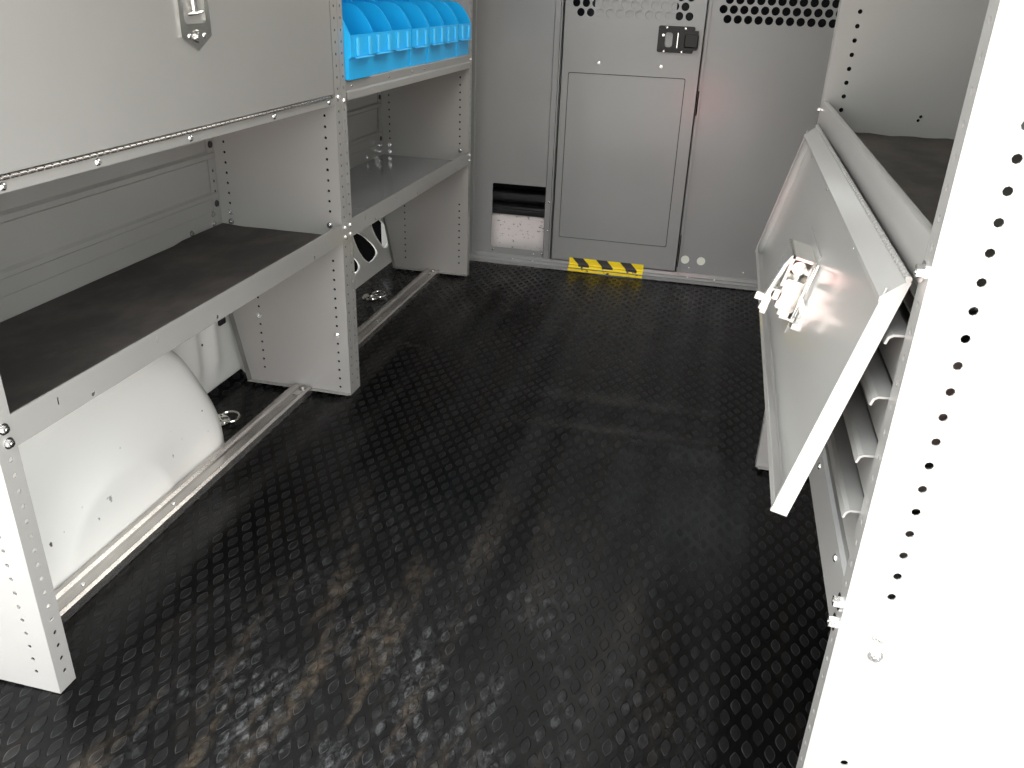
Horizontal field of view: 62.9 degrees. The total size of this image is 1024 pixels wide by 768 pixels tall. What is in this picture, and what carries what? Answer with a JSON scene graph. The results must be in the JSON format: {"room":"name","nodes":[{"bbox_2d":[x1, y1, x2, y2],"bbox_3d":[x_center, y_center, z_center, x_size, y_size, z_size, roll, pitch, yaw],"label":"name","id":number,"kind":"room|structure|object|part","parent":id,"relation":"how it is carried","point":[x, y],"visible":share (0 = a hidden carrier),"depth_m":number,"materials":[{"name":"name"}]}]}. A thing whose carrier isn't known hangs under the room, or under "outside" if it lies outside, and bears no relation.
{"room":"vehicle interior","nodes":[
{"label":"vehicle interior","id":0,"kind":"room"},
{"bbox_2d":[172,218,391,393],"bbox_3d":[-0.637,-0.953,2.541,0.156,1.530,3.850,8,26,12],"label":"wall","id":1,"kind":"structure","parent":0,"point":[212,355],"depth_m":2.19,"materials":[{"name":"white metal"}]},
{"bbox_2d":[352,220,381,271],"bbox_3d":[-0.684,-0.508,2.814,0.029,0.470,1.205,8,26,12],"label":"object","id":2,"kind":"structure","parent":1,"relation":"attached to","point":[365,248],"depth_m":3.29,"materials":[{"name":"black"}]},
{"bbox_2d":[0,260,901,767],"bbox_3d":[0.046,0.174,1.949,1.720,0.048,3.015,8,26,12],"label":"floor","id":3,"kind":"structure","parent":0,"point":[538,528],"depth_m":1.56,"materials":[{"name":"black rubber"}]},
{"bbox_2d":[0,350,223,619],"bbox_3d":[-0.847,0.107,1.574,0.222,0.407,0.809,8,26,12],"label":"housing","id":4,"kind":"object","parent":3,"relation":"on","point":[90,474],"visible":0.58,"depth_m":1.56,"materials":[{"name":"white paint"}]},
{"bbox_2d":[1,383,312,679],"bbox_3d":[-0.680,0.225,1.751,0.058,0.020,1.059,8,26,12],"label":"rail","id":5,"kind":"object","parent":3,"relation":"on","point":[73,594],"visible":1,"depth_m":1.68,"materials":[{"name":"metal"}]},
{"bbox_2d":[0,0,355,693],"bbox_3d":[-0.676,-0.367,1.498,0.338,1.300,1.099,8,26,12],"label":"shelving unit","id":6,"kind":"object","parent":3,"relation":"on","point":[168,168],"visible":1,"depth_m":1.51,"materials":[{"name":"grey paint"}]},
{"bbox_3d":[-0.809,-0.150,1.029,0.322,1.300,0.033,8,26,12],"label":"panel","id":7,"kind":"part","parent":6,"relation":"part of","materials":[{"name":"grey paint"}]},
{"bbox_3d":[-0.830,-0.587,1.436,0.007,0.820,1.031,8,26,12],"label":"panel","id":8,"kind":"part","parent":6,"relation":"part of","materials":[{"name":"grey paint"}]},
{"bbox_3d":[-0.519,-0.678,1.310,0.016,0.528,1.026,8,26,12],"label":"flap door","id":9,"kind":"part","parent":6,"relation":"part of","materials":[{"name":"grey paint"}]},
{"bbox_3d":[-0.667,-0.446,1.458,0.300,0.016,1.032,8,26,12],"label":"hinge rail","id":10,"kind":"part","parent":6,"relation":"part of","materials":[{"name":"grey metal"}]},
{"bbox_3d":[-0.511,-0.638,1.329,0.004,0.206,0.085,8,26,12],"label":"latch plate","id":11,"kind":"part","parent":6,"relation":"part of","materials":[{"name":"silver metal"}]},
{"bbox_3d":[-0.508,-0.637,1.330,0.014,0.098,0.045,8,26,12],"label":"latch handle","id":12,"kind":"part","parent":6,"relation":"part of","materials":[{"name":"silver metal"}]},
{"bbox_3d":[-0.710,-0.776,1.886,0.002,0.855,0.028,8,26,12],"label":"post","id":13,"kind":"part","parent":6,"relation":"part of","materials":[{"name":"grey metal"}]},
{"bbox_3d":[-0.553,-0.585,1.968,0.322,1.300,0.032,8,26,12],"label":"panel","id":14,"kind":"part","parent":6,"relation":"part of","materials":[{"name":"grey paint"}]},
{"bbox_2d":[218,410,240,425],"bbox_3d":[-0.709,0.083,2.050,0.083,0.017,0.065,8,26,12],"label":"ring","id":15,"kind":"object","parent":3,"relation":"on","point":[224,419],"visible":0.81,"depth_m":2.05,"materials":[{"name":"silver metal"}]},
{"bbox_2d":[362,290,386,299],"bbox_3d":[-0.477,-0.308,2.895,0.083,0.017,0.065,8,26,12],"label":"ring","id":16,"kind":"object","parent":3,"relation":"on","point":[370,296],"visible":1,"depth_m":2.89,"materials":[{"name":"silver metal"}]},
{"bbox_2d":[355,268,439,349],"bbox_3d":[-0.420,-0.217,2.707,0.058,0.020,1.019,8,26,12],"label":"rail","id":17,"kind":"object","parent":3,"relation":"on","point":[385,314],"visible":0.69,"depth_m":2.78,"materials":[{"name":"metal"}]},
{"bbox_2d":[336,0,472,389],"bbox_3d":[-0.421,-0.807,2.449,0.331,1.300,1.056,8,26,12],"label":"shelving unit","id":18,"kind":"object","parent":3,"relation":"on","point":[407,130],"visible":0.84,"depth_m":2.90,"materials":[{"name":"grey paint"}]},
{"bbox_3d":[-0.546,-0.597,1.996,0.322,1.300,0.027,8,26,12],"label":"panel","id":19,"kind":"part","parent":18,"relation":"part of","materials":[{"name":"grey paint"}]},
{"bbox_2d":[339,3,374,79],"bbox_3d":[-0.477,-0.816,1.974,0.292,0.164,0.138,8,26,12],"label":"bin","id":20,"kind":"object","parent":18,"relation":"on","point":[358,35],"visible":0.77,"depth_m":1.98,"materials":[{"name":"blue plastic"}]},
{"bbox_3d":[-0.571,-1.027,2.388,0.007,0.820,1.002,8,26,12],"label":"panel","id":21,"kind":"part","parent":18,"relation":"part of","materials":[{"name":"grey paint"}]},
{"bbox_2d":[342,0,393,74],"bbox_3d":[-0.451,-0.875,2.103,0.292,0.164,0.138,8,26,12],"label":"bin","id":22,"kind":"object","parent":18,"relation":"on","point":[383,34],"visible":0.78,"depth_m":2.12,"materials":[{"name":"blue plastic"}]},
{"bbox_2d":[342,0,411,69],"bbox_3d":[-0.420,-0.934,2.229,0.292,0.164,0.138,8,26,12],"label":"bin","id":23,"kind":"object","parent":18,"relation":"on","point":[401,30],"visible":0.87,"depth_m":2.24,"materials":[{"name":"blue plastic"}]},
{"bbox_3d":[-0.455,-1.209,2.823,0.002,0.855,0.030,8,26,12],"label":"post","id":24,"kind":"part","parent":18,"relation":"part of","materials":[{"name":"grey metal"}]},
{"bbox_2d":[358,0,429,65],"bbox_3d":[-0.384,-0.992,2.354,0.292,0.164,0.138,8,26,12],"label":"bin","id":25,"kind":"object","parent":18,"relation":"on","point":[418,25],"visible":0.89,"depth_m":2.37,"materials":[{"name":"blue plastic"}]},
{"bbox_3d":[-0.430,-0.602,2.546,0.318,0.002,1.002,8,26,12],"label":"shelf","id":26,"kind":"part","parent":18,"relation":"part of","materials":[{"name":"metal"}]},
{"bbox_2d":[383,0,445,62],"bbox_3d":[-0.349,-1.050,2.479,0.292,0.164,0.138,8,26,12],"label":"bin","id":27,"kind":"object","parent":18,"relation":"on","point":[436,26],"visible":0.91,"depth_m":2.49,"materials":[{"name":"blue plastic"}]},
{"bbox_3d":[-0.299,-1.017,2.903,0.322,1.300,0.026,8,26,12],"label":"panel","id":28,"kind":"part","parent":18,"relation":"part of","materials":[{"name":"grey paint"}]},
{"bbox_2d":[406,0,457,58],"bbox_3d":[-0.317,-1.108,2.605,0.292,0.164,0.138,8,26,12],"label":"bin","id":29,"kind":"object","parent":18,"relation":"on","point":[450,23],"visible":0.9,"depth_m":2.62,"materials":[{"name":"blue plastic"}]},
{"bbox_2d":[426,0,470,56],"bbox_3d":[-0.282,-1.166,2.731,0.292,0.164,0.138,8,26,12],"label":"bin","id":30,"kind":"object","parent":18,"relation":"on","point":[463,21],"visible":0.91,"depth_m":2.74,"materials":[{"name":"blue plastic"}]},
{"bbox_2d":[754,0,1023,767],"bbox_3d":[0.575,-0.198,1.170,0.439,1.360,1.081,8,26,12],"label":"storage cabinet","id":31,"kind":"object","parent":3,"relation":"on","point":[889,250],"visible":1,"depth_m":0.83,"materials":[{"name":"white metal"}]},
{"bbox_3d":[0.364,-0.146,1.165,0.046,0.086,0.054,8,26,12],"label":"latch lever","id":32,"kind":"part","parent":31,"relation":"part of","materials":[{"name":"silver metal"}]},
{"bbox_3d":[0.396,-0.168,1.165,0.042,0.044,0.089,8,26,12],"label":"latch frame","id":33,"kind":"part","parent":31,"relation":"part of","materials":[{"name":"silver metal"}]},
{"bbox_3d":[0.415,-0.154,1.212,0.029,0.113,0.160,8,26,12],"label":"latch plate","id":34,"kind":"part","parent":31,"relation":"part of","materials":[{"name":"grey paint"}]},
{"bbox_3d":[0.387,-0.113,1.104,0.026,0.083,0.043,8,26,12],"label":"latch rod","id":35,"kind":"part","parent":31,"relation":"part of","materials":[{"name":"silver metal"}]},
{"bbox_3d":[0.465,0.017,1.304,0.020,0.070,1.016,8,26,12],"label":"rail","id":36,"kind":"part","parent":31,"relation":"part of","materials":[{"name":"grey metal"}]},
{"bbox_3d":[0.417,-0.177,1.208,0.078,0.253,0.972,8,26,12],"label":"flap door","id":37,"kind":"part","parent":31,"relation":"part of","materials":[{"name":"grey paint"}]},
{"bbox_3d":[0.456,-0.076,1.263,0.022,0.011,1.004,8,26,12],"label":"drawer pull","id":38,"kind":"part","parent":31,"relation":"part of","materials":[{"name":"grey paint"}]},
{"bbox_3d":[0.458,-0.133,1.236,0.022,0.011,1.004,8,26,12],"label":"drawer pull","id":39,"kind":"part","parent":31,"relation":"part of","materials":[{"name":"grey paint"}]},
{"bbox_3d":[0.752,-0.406,1.624,0.335,1.360,0.028,8,26,12],"label":"panel","id":40,"kind":"part","parent":31,"relation":"part of","materials":[{"name":"grey paint"}]},
{"bbox_3d":[0.460,-0.189,1.210,0.022,0.011,1.004,8,26,12],"label":"drawer pull","id":41,"kind":"part","parent":31,"relation":"part of","materials":[{"name":"grey paint"}]},
{"bbox_3d":[0.606,-0.031,1.243,0.294,0.066,1.004,8,26,12],"label":"drawer","id":42,"kind":"part","parent":31,"relation":"part of","materials":[{"name":"grey paint"}]},
{"bbox_3d":[0.462,-0.244,1.184,0.022,0.011,1.004,8,26,12],"label":"drawer pull","id":43,"kind":"part","parent":31,"relation":"part of","materials":[{"name":"grey paint"}]},
{"bbox_3d":[0.609,-0.092,1.214,0.294,0.056,1.004,8,26,12],"label":"drawer","id":44,"kind":"part","parent":31,"relation":"part of","materials":[{"name":"grey paint"}]},
{"bbox_3d":[0.611,-0.148,1.188,0.294,0.056,1.004,8,26,12],"label":"drawer","id":45,"kind":"part","parent":31,"relation":"part of","materials":[{"name":"grey paint"}]},
{"bbox_3d":[0.613,-0.203,1.162,0.294,0.055,1.004,8,26,12],"label":"drawer","id":46,"kind":"part","parent":31,"relation":"part of","materials":[{"name":"grey paint"}]},
{"bbox_2d":[469,0,837,279],"bbox_3d":[0.423,-1.112,2.914,1.720,1.488,0.014,8,26,12],"label":"wall","id":47,"kind":"structure","parent":0,"point":[762,85],"depth_m":2.98,"materials":[{"name":"grey metal"}]},
{"bbox_2d":[548,0,564,261],"bbox_3d":[0.172,-1.150,2.974,0.004,1.488,0.030,8,26,12],"label":"trim","id":48,"kind":"structure","parent":47,"relation":"attached to","point":[563,1],"depth_m":3.06,"materials":[{"name":"grey metal"}]},
{"bbox_2d":[568,257,643,277],"bbox_3d":[0.359,-0.447,3.218,0.287,0.046,0.030,8,26,12],"label":"tape","id":49,"kind":"object","parent":47,"relation":"attached to","point":[581,263],"visible":1,"depth_m":3.22,"materials":[{"name":"yellow plastic"}]},
{"bbox_2d":[469,0,757,290],"bbox_3d":[0.435,-1.100,2.904,1.590,1.501,0.044,8,26,12],"label":"trim","id":50,"kind":"structure","parent":47,"relation":"attached to","point":[689,278],"depth_m":3.17,"materials":[{"name":"grey metal"}]},
{"bbox_2d":[550,0,708,271],"bbox_3d":[0.409,-1.110,2.911,0.484,1.450,0.038,8,26,12],"label":"door","id":51,"kind":"structure","parent":47,"relation":"in","point":[630,69],"depth_m":3.00,"materials":[{"name":"grey metal"}]},
{"bbox_3d":[0.389,-0.810,3.058,0.407,0.593,0.004,8,26,12],"label":"inset panel","id":52,"kind":"part","parent":51,"relation":"part of","materials":[{"name":"grey metal"}]},
{"bbox_3d":[0.556,-1.169,2.842,0.122,0.084,0.005,8,26,12],"label":"latch plate","id":53,"kind":"part","parent":51,"relation":"part of","materials":[{"name":"black metal"}]},
{"bbox_2d":[677,91,698,266],"bbox_3d":[0.636,-0.728,3.033,0.005,0.630,0.013,8,26,12],"label":"trim","id":54,"kind":"structure","parent":47,"relation":"attached to","point":[698,91],"depth_m":2.92,"materials":[{"name":"black"}]},
{"bbox_2d":[676,0,693,20],"bbox_3d":[0.723,-1.604,4.027,1.720,1.530,0.050,8,26,12],"label":"holes","id":55,"kind":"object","parent":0,"point":[685,6],"depth_m":3.91,"materials":[{"name":"black"}]},
{"bbox_3d":[0.509,-0.677,3.852,1.820,0.050,1.215,8,26,12],"label":"floor","id":56,"kind":"structure","parent":0,"visible":0},
{"bbox_2d":[492,187,545,250],"bbox_3d":[0.090,-0.705,3.533,0.580,0.245,0.355,8,26,12],"label":"pedestal","id":57,"kind":"object","parent":56,"relation":"on","point":[517,214],"visible":0.29,"depth_m":3.40,"materials":[{"name":"white metal"}]},
{"bbox_3d":[0.110,-0.806,3.512,0.480,0.043,0.300,8,26,12],"label":"slide rail","id":58,"kind":"part","parent":57,"relation":"part of","materials":[{"name":"black plastic"}]},
{"bbox_2d":[493,0,595,190],"bbox_3d":[0.110,-1.272,3.405,0.500,0.880,0.610,8,26,12],"label":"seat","id":59,"kind":"object","parent":57,"relation":"on","point":[590,12],"visible":0.02,"depth_m":3.37,"materials":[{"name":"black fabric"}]},
{"bbox_3d":[0.053,-1.235,3.159,0.500,0.740,0.120,8,26,12],"label":"seat","id":60,"kind":"part","parent":59,"relation":"part of","materials":[{"name":"black fabric"}]},
{"bbox_2d":[720,0,838,27],"bbox_3d":[0.959,-1.047,3.278,0.500,1.120,0.610,8,26,12],"label":"holes","id":61,"kind":"object","parent":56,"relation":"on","point":[786,11],"visible":0.02,"depth_m":2.84,"materials":[{"name":"black metal"}]}
]}

